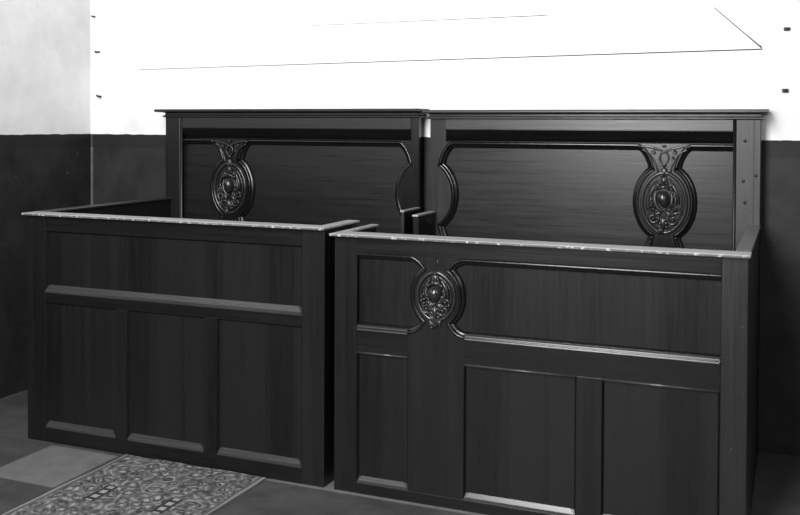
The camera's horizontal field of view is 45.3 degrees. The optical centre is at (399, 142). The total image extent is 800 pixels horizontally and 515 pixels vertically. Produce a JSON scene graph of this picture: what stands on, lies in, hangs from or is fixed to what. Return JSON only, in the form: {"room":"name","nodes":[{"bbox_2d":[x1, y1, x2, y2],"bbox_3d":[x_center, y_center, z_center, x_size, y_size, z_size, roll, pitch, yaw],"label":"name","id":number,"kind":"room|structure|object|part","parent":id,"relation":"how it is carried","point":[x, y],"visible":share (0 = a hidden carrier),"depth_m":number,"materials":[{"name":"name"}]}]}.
{"room":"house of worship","nodes":[
{"label":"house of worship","id":0,"kind":"room"},
{"bbox_2d":[0,0,90,398],"bbox_3d":[-3.032,-0.469,2.627,0.200,3.600,6.200,1,1,22],"label":"wall","id":1,"kind":"structure","parent":0,"point":[45,45],"depth_m":5.04,"materials":[{"name":"paint"}]},
{"bbox_2d":[0,389,799,514],"bbox_3d":[-0.373,1.420,1.664,5.892,0.120,6.400,1,1,22],"label":"floor","id":2,"kind":"structure","parent":0,"point":[30,469],"depth_m":3.70,"materials":[{"name":"tile"}]},
{"bbox_2d":[2,454,265,514],"bbox_3d":[-1.142,1.325,3.162,0.678,0.008,1.582,1,1,22],"label":"rug","id":3,"kind":"object","parent":2,"relation":"on","point":[128,484],"visible":1,"depth_m":3.62,"materials":[{"name":"grey fabric"}]},
{"bbox_2d":[21,108,428,486],"bbox_3d":[-0.777,0.573,4.441,1.523,1.474,1.113,1,1,22],"label":"pew","id":4,"kind":"object","parent":2,"relation":"on","point":[194,325],"visible":0.98,"depth_m":4.03,"materials":[{"name":"black wood"}]},
{"bbox_3d":[-1.378,1.235,4.134,0.378,0.029,0.017,1,1,22],"label":"sill","id":5,"kind":"part","parent":4,"relation":"part of","materials":[{"name":"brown wood"}]},
{"bbox_3d":[-1.377,0.976,4.129,0.382,0.550,0.010,1,1,22],"label":"moulding","id":6,"kind":"part","parent":4,"relation":"part of","materials":[{"name":"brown wood"}]},
{"bbox_3d":[-1.369,0.975,4.149,0.382,0.550,0.033,1,1,22],"label":"panel","id":7,"kind":"part","parent":4,"relation":"part of","materials":[{"name":"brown wood"}]},
{"bbox_3d":[-1.428,0.305,4.711,0.065,0.010,0.935,1,1,22],"label":"rail","id":8,"kind":"part","parent":4,"relation":"part of","materials":[{"name":"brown wood"}]},
{"bbox_3d":[-1.421,0.806,4.728,0.035,0.992,1.002,1,1,22],"label":"panel","id":9,"kind":"part","parent":4,"relation":"part of","materials":[{"name":"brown wood"}]},
{"bbox_3d":[-0.970,1.240,3.966,0.380,0.029,0.017,1,1,22],"label":"sill","id":10,"kind":"part","parent":4,"relation":"part of","materials":[{"name":"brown wood"}]},
{"bbox_3d":[-0.970,0.981,3.960,0.384,0.550,0.010,1,1,22],"label":"moulding","id":11,"kind":"part","parent":4,"relation":"part of","materials":[{"name":"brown wood"}]},
{"bbox_3d":[-0.961,0.980,3.981,0.384,0.550,0.033,1,1,22],"label":"panel","id":12,"kind":"part","parent":4,"relation":"part of","materials":[{"name":"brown wood"}]},
{"bbox_3d":[-0.962,1.286,3.979,1.271,0.062,0.045,1,1,22],"label":"rail","id":13,"kind":"part","parent":4,"relation":"part of","materials":[{"name":"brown wood"}]},
{"bbox_3d":[-0.964,0.645,3.954,1.267,0.033,0.017,1,1,22],"label":"sill","id":14,"kind":"part","parent":4,"relation":"part of","materials":[{"name":"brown wood"}]},
{"bbox_3d":[-0.959,0.684,3.969,1.271,0.043,0.045,1,1,22],"label":"rail","id":15,"kind":"part","parent":4,"relation":"part of","materials":[{"name":"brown wood"}]},
{"bbox_3d":[-0.957,0.359,3.963,1.271,0.067,0.045,1,1,22],"label":"rail","id":16,"kind":"part","parent":4,"relation":"part of","materials":[{"name":"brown wood"}]},
{"bbox_3d":[-0.964,0.528,3.951,1.271,0.270,0.010,1,1,22],"label":"moulding","id":17,"kind":"part","parent":4,"relation":"part of","materials":[{"name":"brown wood"}]},
{"bbox_3d":[-0.956,0.527,3.972,1.271,0.270,0.033,1,1,22],"label":"panel","id":18,"kind":"part","parent":4,"relation":"part of","materials":[{"name":"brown wood"}]},
{"bbox_3d":[-1.203,0.579,5.174,0.092,1.432,0.085,1,1,22],"label":"post","id":19,"kind":"part","parent":4,"relation":"part of","materials":[{"name":"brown wood"}]},
{"bbox_3d":[-0.960,0.320,3.962,1.483,0.010,0.092,1,1,22],"label":"rail","id":20,"kind":"part","parent":4,"relation":"part of","materials":[{"name":"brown wood"}]},
{"bbox_3d":[-1.036,0.239,5.078,0.258,0.518,0.026,1,1,22],"label":"moulding","id":21,"kind":"part","parent":4,"relation":"part of","materials":[{"name":"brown wood"}]},
{"bbox_3d":[-0.559,1.245,3.796,0.383,0.029,0.017,1,1,22],"label":"sill","id":22,"kind":"part","parent":4,"relation":"part of","materials":[{"name":"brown wood"}]},
{"bbox_3d":[-0.558,0.986,3.790,0.387,0.550,0.010,1,1,22],"label":"moulding","id":23,"kind":"part","parent":4,"relation":"part of","materials":[{"name":"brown wood"}]},
{"bbox_3d":[-0.549,0.985,3.811,0.387,0.550,0.033,1,1,22],"label":"panel","id":24,"kind":"part","parent":4,"relation":"part of","materials":[{"name":"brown wood"}]},
{"bbox_3d":[-0.586,-0.149,4.884,1.523,0.044,0.129,1,1,22],"label":"cornice","id":25,"kind":"part","parent":4,"relation":"part of","materials":[{"name":"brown wood"}]},
{"bbox_3d":[-0.566,0.254,4.919,1.417,0.538,0.040,1,1,22],"label":"panel","id":26,"kind":"part","parent":4,"relation":"part of","materials":[{"name":"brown wood"}]},
{"bbox_3d":[-0.539,-0.101,4.891,1.313,0.060,0.081,1,1,22],"label":"frieze rail","id":27,"kind":"part","parent":4,"relation":"part of","materials":[{"name":"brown wood"}]},
{"bbox_3d":[-0.392,0.246,4.812,0.985,0.518,0.026,1,1,22],"label":"moulding","id":28,"kind":"part","parent":4,"relation":"part of","materials":[{"name":"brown wood"}]},
{"bbox_3d":[-0.236,0.326,3.842,0.055,0.010,0.240,1,1,22],"label":"rail","id":29,"kind":"part","parent":4,"relation":"part of","materials":[{"name":"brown wood"}]},
{"bbox_3d":[-0.244,0.827,3.831,0.038,0.992,0.242,1,1,22],"label":"panel","id":30,"kind":"part","parent":4,"relation":"part of","materials":[{"name":"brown wood"}]},
{"bbox_3d":[0.048,0.315,4.496,0.021,0.010,0.205,1,1,22],"label":"rail","id":31,"kind":"part","parent":4,"relation":"part of","materials":[{"name":"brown wood"}]},
{"bbox_3d":[0.048,0.817,4.512,0.015,0.992,0.200,1,1,22],"label":"panel","id":32,"kind":"part","parent":4,"relation":"part of","materials":[{"name":"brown wood"}]},
{"bbox_2d":[329,109,769,514],"bbox_3d":[0.643,0.594,3.851,1.530,1.467,1.119,1,1,22],"label":"pew","id":33,"kind":"object","parent":2,"relation":"on","point":[570,323],"visible":1,"depth_m":3.47,"materials":[{"name":"black wood"}]},
{"bbox_3d":[-0.160,0.345,3.846,0.034,0.010,0.295,1,1,22],"label":"rail","id":34,"kind":"part","parent":33,"relation":"part of","materials":[{"name":"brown wood"}]},
{"bbox_3d":[-0.167,0.837,3.831,0.018,0.973,0.302,1,1,22],"label":"panel","id":35,"kind":"part","parent":33,"relation":"part of","materials":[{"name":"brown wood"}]},
{"bbox_3d":[-0.066,1.275,3.592,0.206,0.025,0.017,1,1,22],"label":"sill","id":36,"kind":"part","parent":33,"relation":"part of","materials":[{"name":"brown wood"}]},
{"bbox_3d":[-0.065,1.039,3.587,0.210,0.498,0.010,1,1,22],"label":"moulding","id":37,"kind":"part","parent":33,"relation":"part of","materials":[{"name":"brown wood"}]},
{"bbox_3d":[-0.058,0.748,3.597,0.210,0.084,0.045,1,1,22],"label":"rail","id":38,"kind":"part","parent":33,"relation":"part of","materials":[{"name":"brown wood"}]},
{"bbox_3d":[-0.063,0.697,3.585,0.203,0.025,0.032,1,1,22],"label":"sill","id":39,"kind":"part","parent":33,"relation":"part of","materials":[{"name":"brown wood"}]},
{"bbox_3d":[-0.057,1.039,3.607,0.210,0.498,0.033,1,1,22],"label":"panel","id":40,"kind":"part","parent":33,"relation":"part of","materials":[{"name":"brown wood"}]},
{"bbox_3d":[-0.030,0.561,3.567,0.280,0.292,0.027,1,1,22],"label":"moulding","id":41,"kind":"part","parent":33,"relation":"part of","materials":[{"name":"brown wood"}]},
{"bbox_3d":[0.111,0.332,4.459,0.030,0.010,0.225,1,1,22],"label":"rail","id":42,"kind":"part","parent":33,"relation":"part of","materials":[{"name":"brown wood"}]},
{"bbox_3d":[0.112,0.826,4.474,0.026,0.976,0.220,1,1,22],"label":"panel","id":43,"kind":"part","parent":33,"relation":"part of","materials":[{"name":"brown wood"}]},
{"bbox_3d":[0.446,1.314,3.397,1.305,0.040,0.045,1,1,22],"label":"rail","id":44,"kind":"part","parent":33,"relation":"part of","materials":[{"name":"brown wood"}]},
{"bbox_3d":[0.419,1.281,3.392,0.404,0.025,0.017,1,1,22],"label":"sill","id":45,"kind":"part","parent":33,"relation":"part of","materials":[{"name":"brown wood"}]},
{"bbox_3d":[0.420,1.048,3.386,0.408,0.492,0.010,1,1,22],"label":"moulding","id":46,"kind":"part","parent":33,"relation":"part of","materials":[{"name":"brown wood"}]},
{"bbox_3d":[0.428,1.048,3.407,0.408,0.492,0.033,1,1,22],"label":"panel","id":47,"kind":"part","parent":33,"relation":"part of","materials":[{"name":"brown wood"}]},
{"bbox_3d":[0.450,0.391,3.381,1.305,0.059,0.045,1,1,22],"label":"rail","id":48,"kind":"part","parent":33,"relation":"part of","materials":[{"name":"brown wood"}]},
{"bbox_3d":[0.453,0.566,3.394,1.305,0.312,0.023,1,1,22],"label":"panel","id":49,"kind":"part","parent":33,"relation":"part of","materials":[{"name":"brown wood"}]},
{"bbox_3d":[0.443,0.356,3.383,1.501,0.010,0.100,1,1,22],"label":"rail","id":50,"kind":"part","parent":33,"relation":"part of","materials":[{"name":"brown wood"}]},
{"bbox_3d":[0.650,0.259,4.381,1.010,0.518,0.026,1,1,22],"label":"moulding","id":51,"kind":"part","parent":33,"relation":"part of","materials":[{"name":"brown wood"}]},
{"bbox_3d":[0.608,0.568,3.304,0.949,0.292,0.027,1,1,22],"label":"moulding","id":52,"kind":"part","parent":33,"relation":"part of","materials":[{"name":"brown wood"}]},
{"bbox_3d":[0.844,0.271,4.336,1.438,0.538,0.040,1,1,22],"label":"panel","id":53,"kind":"part","parent":33,"relation":"part of","materials":[{"name":"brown wood"}]},
{"bbox_3d":[0.827,-0.081,4.326,1.288,0.053,0.081,1,1,22],"label":"frieze rail","id":54,"kind":"part","parent":33,"relation":"part of","materials":[{"name":"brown wood"}]},
{"bbox_3d":[0.645,0.759,3.306,0.879,0.090,0.045,1,1,22],"label":"rail","id":55,"kind":"part","parent":33,"relation":"part of","materials":[{"name":"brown wood"}]},
{"bbox_3d":[0.641,0.705,3.294,0.872,0.025,0.032,1,1,22],"label":"sill","id":56,"kind":"part","parent":33,"relation":"part of","materials":[{"name":"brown wood"}]},
{"bbox_3d":[0.836,-0.125,4.296,1.530,0.044,0.129,1,1,22],"label":"cornice","id":57,"kind":"part","parent":33,"relation":"part of","materials":[{"name":"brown wood"}]},
{"bbox_3d":[0.867,1.053,3.202,0.383,0.492,0.010,1,1,22],"label":"moulding","id":58,"kind":"part","parent":33,"relation":"part of","materials":[{"name":"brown wood"}]},
{"bbox_3d":[0.875,1.053,3.222,0.383,0.492,0.033,1,1,22],"label":"panel","id":59,"kind":"part","parent":33,"relation":"part of","materials":[{"name":"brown wood"}]},
{"bbox_3d":[1.300,0.267,4.112,0.244,0.518,0.026,1,1,22],"label":"moulding","id":60,"kind":"part","parent":33,"relation":"part of","materials":[{"name":"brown wood"}]},
{"bbox_3d":[1.089,0.855,3.124,0.084,0.973,0.045,1,1,22],"label":"corner post","id":61,"kind":"part","parent":33,"relation":"part of","materials":[{"name":"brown wood"}]},
{"bbox_3d":[1.308,0.356,3.583,0.050,0.010,0.930,1,1,22],"label":"rail","id":62,"kind":"part","parent":33,"relation":"part of","materials":[{"name":"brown wood"}]},
{"bbox_3d":[1.475,0.615,4.067,0.098,1.425,0.085,1,1,22],"label":"post","id":63,"kind":"part","parent":33,"relation":"part of","materials":[{"name":"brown wood"}]},
{"bbox_3d":[1.312,0.848,3.598,0.035,0.973,1.002,1,1,22],"label":"panel","id":64,"kind":"part","parent":33,"relation":"part of","materials":[{"name":"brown wood"}]},
{"bbox_2d":[93,0,799,455],"bbox_3d":[0.821,-0.483,4.496,5.892,3.600,0.200,1,1,22],"label":"wall","id":65,"kind":"structure","parent":0,"point":[129,138],"depth_m":4.49,"materials":[{"name":"paint"}]},
{"bbox_2d":[91,0,92,204],"bbox_3d":[-1.752,-0.512,5.447,0.010,3.600,0.010,1,1,22],"label":"trim","id":66,"kind":"structure","parent":65,"relation":"attached to","point":[91,0],"depth_m":5.45,"materials":[{"name":"paint"}]},
{"bbox_2d":[138,0,762,69],"bbox_3d":[0.049,-0.914,4.698,3.247,1.054,0.004,1,1,22],"label":"board","id":67,"kind":"object","parent":65,"relation":"attached to","point":[172,34],"visible":1,"depth_m":4.68,"materials":[{"name":"white paint"}]},
{"bbox_3d":[-1.357,-0.931,5.279,0.205,1.052,0.002,1,1,22],"label":"rail","id":68,"kind":"part","parent":67,"relation":"part of","materials":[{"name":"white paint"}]},
{"bbox_3d":[0.052,-0.916,4.697,2.844,0.649,0.002,1,1,22],"label":"panel","id":69,"kind":"part","parent":67,"relation":"part of","materials":[{"name":"white paint"}]},
{"bbox_3d":[1.458,-0.914,4.115,0.197,1.020,0.004,1,1,22],"label":"rail","id":70,"kind":"part","parent":67,"relation":"part of","materials":[{"name":"white paint"}]}
]}

